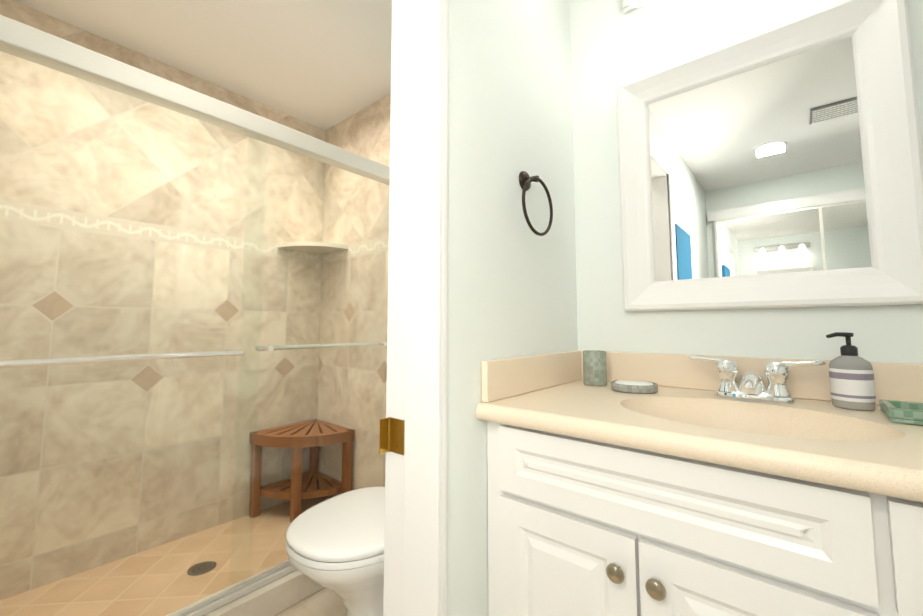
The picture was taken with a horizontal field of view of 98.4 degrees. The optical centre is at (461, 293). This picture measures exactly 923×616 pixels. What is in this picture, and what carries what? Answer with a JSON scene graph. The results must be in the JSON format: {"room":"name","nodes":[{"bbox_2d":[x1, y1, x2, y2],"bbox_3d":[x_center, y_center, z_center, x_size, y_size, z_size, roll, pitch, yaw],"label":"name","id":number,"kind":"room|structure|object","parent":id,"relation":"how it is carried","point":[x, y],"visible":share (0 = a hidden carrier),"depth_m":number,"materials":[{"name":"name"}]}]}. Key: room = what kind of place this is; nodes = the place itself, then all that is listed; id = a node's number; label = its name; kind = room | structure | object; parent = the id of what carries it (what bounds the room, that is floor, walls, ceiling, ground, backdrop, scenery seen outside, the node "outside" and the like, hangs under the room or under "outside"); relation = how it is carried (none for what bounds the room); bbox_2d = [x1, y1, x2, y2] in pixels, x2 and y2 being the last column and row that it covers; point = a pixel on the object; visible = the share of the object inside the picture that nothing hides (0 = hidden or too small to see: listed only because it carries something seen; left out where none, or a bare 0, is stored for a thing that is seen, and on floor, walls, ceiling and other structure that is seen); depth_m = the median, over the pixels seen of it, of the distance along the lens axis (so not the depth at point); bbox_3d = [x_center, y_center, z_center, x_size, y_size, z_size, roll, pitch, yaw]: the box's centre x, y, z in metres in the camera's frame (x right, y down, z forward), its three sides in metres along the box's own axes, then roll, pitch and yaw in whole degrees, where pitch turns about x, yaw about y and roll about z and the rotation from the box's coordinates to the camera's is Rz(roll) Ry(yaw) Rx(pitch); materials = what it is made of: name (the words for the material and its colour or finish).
{"room":"bathroom","nodes":[
{"label":"bathroom","id":0,"kind":"room"},
{"bbox_2d":[0,0,324,600],"bbox_3d":[-1.483,0.030,1.946,0.120,2.330,1.670,-4,-6,40],"label":"wall tile","id":1,"kind":"structure","parent":0,"point":[23,14],"depth_m":1.83,"materials":[{"name":"beige tile"}]},
{"bbox_2d":[277,241,347,254],"bbox_3d":[-0.883,-0.281,2.370,0.290,0.025,0.290,-4,-6,40],"label":"corner shelf","id":2,"kind":"object","parent":1,"relation":"attached to","point":[326,247],"depth_m":2.34,"materials":[{"name":"beige ceramic"}]},
{"bbox_2d":[13,0,391,129],"bbox_3d":[-0.683,-1.309,0.475,3.650,0.100,3.400,-4,-6,40],"label":"ceiling","id":3,"kind":"structure","parent":0,"point":[324,64],"depth_m":1.82,"materials":[{"name":"white paint"}]},
{"bbox_2d":[275,588,345,615],"bbox_3d":[-0.681,1.113,0.278,3.650,0.100,3.400,-4,-6,40],"label":"floor","id":4,"kind":"structure","parent":0,"point":[324,602],"depth_m":1.48,"materials":[{"name":"tile"}]},
{"bbox_2d":[0,496,328,615],"bbox_3d":[-1.127,1.164,1.635,0.704,0.020,1.549,-4,-6,40],"label":"shower floor","id":5,"kind":"structure","parent":4,"relation":"on","point":[215,543],"depth_m":1.63,"materials":[{"name":"tile"}]},
{"bbox_2d":[187,561,215,575],"bbox_3d":[-1.094,1.156,1.680,0.104,0.002,0.104,-4,-6,40],"label":"shower drain","id":6,"kind":"object","parent":5,"relation":"in","point":[196,567],"depth_m":1.68,"materials":[{"name":"silver metal"}]},
{"bbox_2d":[249,420,353,521],"bbox_3d":[-0.874,0.977,2.178,0.395,0.440,0.395,-4,-6,40],"label":"stool","id":7,"kind":"object","parent":5,"relation":"on","point":[293,437],"depth_m":2.15,"materials":[{"name":"brown wood"}]},
{"bbox_2d":[203,570,324,615],"bbox_3d":[-0.807,1.102,1.371,0.130,0.100,1.548,-4,-6,40],"label":"shower curb","id":8,"kind":"object","parent":4,"relation":"on","point":[277,596],"visible":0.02,"depth_m":1.43,"materials":[{"name":"tile"}]},
{"bbox_2d":[0,15,389,615],"bbox_3d":[-0.807,0.187,1.446,0.137,1.734,1.546,-4,-6,40],"label":"shower enclosure","id":9,"kind":"object","parent":8,"relation":"on","point":[28,43],"visible":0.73,"depth_m":1.30,"materials":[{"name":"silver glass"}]},
{"bbox_2d":[285,486,384,615],"bbox_3d":[-0.242,0.793,1.441,0.450,0.726,0.753,-4,-6,40],"label":"toilet","id":10,"kind":"object","parent":4,"relation":"on","point":[335,544],"visible":0.46,"depth_m":1.20,"materials":[{"name":"white ceramic"}]},
{"bbox_2d":[487,421,922,615],"bbox_3d":[0.828,0.687,0.653,1.566,0.808,0.600,-4,-6,40],"label":"bathroom vanity","id":11,"kind":"object","parent":4,"relation":"on","point":[580,527],"visible":1,"depth_m":0.70,"materials":[{"name":"white wood"}]},
{"bbox_2d":[476,379,922,501],"bbox_3d":[0.828,0.301,0.685,1.567,0.118,0.600,-4,-6,40],"label":"countertop","id":12,"kind":"structure","parent":11,"relation":"on","point":[876,451],"depth_m":0.78,"materials":[{"name":"beige stone"}]},
{"bbox_2d":[583,350,606,385],"bbox_3d":[0.425,0.236,1.271,0.072,0.106,0.072,-4,-6,40],"label":"cup","id":13,"kind":"object","parent":12,"relation":"on","point":[594,367],"visible":1,"depth_m":1.24,"materials":[{"name":"green ceramic"}]},
{"bbox_2d":[611,380,657,393],"bbox_3d":[0.499,0.267,1.154,0.126,0.025,0.126,-4,-6,40],"label":"soap dish","id":14,"kind":"object","parent":12,"relation":"on","point":[636,386],"visible":1,"depth_m":1.11,"materials":[{"name":"grey ceramic"}]},
{"bbox_2d":[481,350,922,404],"bbox_3d":[0.834,0.193,0.702,1.567,0.100,0.578,-4,-6,40],"label":"backsplash","id":15,"kind":"structure","parent":12,"relation":"on","point":[506,378],"depth_m":1.10,"materials":[{"name":"beige stone"}]},
{"bbox_2d":[688,355,825,402],"bbox_3d":[0.723,0.215,0.996,0.290,0.103,0.142,-4,-6,40],"label":"faucet","id":16,"kind":"object","parent":12,"relation":"on","point":[752,386],"visible":1,"depth_m":0.99,"materials":[{"name":"silver metal"}]},
{"bbox_2d":[826,332,875,410],"bbox_3d":[0.890,0.174,0.913,0.075,0.171,0.074,-4,-6,40],"label":"soap dispenser","id":17,"kind":"object","parent":12,"relation":"on","point":[851,376],"visible":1,"depth_m":0.89,"materials":[{"name":"white ceramic"}]},
{"bbox_2d":[879,399,922,425],"bbox_3d":[0.950,0.232,0.744,0.221,0.027,0.125,-4,-6,40],"label":"tray","id":18,"kind":"object","parent":12,"relation":"on","point":[901,412],"visible":1,"depth_m":0.77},
{"bbox_2d":[447,0,577,615],"bbox_3d":[0.123,-0.029,1.235,0.180,2.330,0.706,-4,-6,40],"label":"wall","id":19,"kind":"structure","parent":0,"point":[511,286],"depth_m":1.08,"materials":[{"name":"white paint"}]},
{"bbox_2d":[383,0,447,615],"bbox_3d":[-0.353,0.070,0.656,0.188,2.040,0.778,-4,-6,40],"label":"trim","id":20,"kind":"structure","parent":19,"relation":"attached to","point":[415,556],"depth_m":0.92,"materials":[{"name":"white wood"}]},
{"bbox_2d":[379,417,404,455],"bbox_3d":[-0.165,0.339,0.942,0.056,0.080,0.033,-4,-6,40],"label":"jamb hinge","id":21,"kind":"object","parent":20,"relation":"attached to","point":[391,434],"visible":1,"depth_m":0.95,"materials":[{"name":"gold metal"}]},
{"bbox_2d":[519,171,552,235],"bbox_3d":[0.207,-0.268,1.174,0.051,0.203,0.174,-4,-6,40],"label":"towel ring","id":22,"kind":"object","parent":19,"relation":"attached to","point":[525,179],"visible":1,"depth_m":1.17,"materials":[{"name":"brown metal"}]},
{"bbox_2d":[570,0,922,363],"bbox_3d":[0.745,-0.028,1.254,2.590,2.330,0.120,-4,-6,40],"label":"wall","id":23,"kind":"structure","parent":0,"point":[613,44],"depth_m":1.30,"materials":[{"name":"white paint"}]},
{"bbox_2d":[317,93,390,497],"bbox_3d":[-0.656,0.068,2.420,1.060,2.330,0.120,-4,-6,40],"label":"wall tile","id":24,"kind":"structure","parent":23,"relation":"attached to","point":[365,132],"depth_m":2.31,"materials":[{"name":"beige tile"}]},
{"bbox_2d":[622,0,653,12],"bbox_3d":[0.761,-1.012,1.143,0.620,0.115,0.146,-4,-6,40],"label":"sconce","id":25,"kind":"object","parent":23,"relation":"attached to","point":[628,5],"visible":1,"depth_m":1.30,"materials":[{"name":"silver metal"}]},
{"bbox_2d":[616,0,922,310],"bbox_3d":[0.796,-0.346,1.131,0.670,0.775,0.037,-4,-6,40],"label":"mirror","id":26,"kind":"object","parent":23,"relation":"attached to","point":[779,165],"visible":1,"depth_m":1.08,"materials":[{"name":"white"}]}
]}

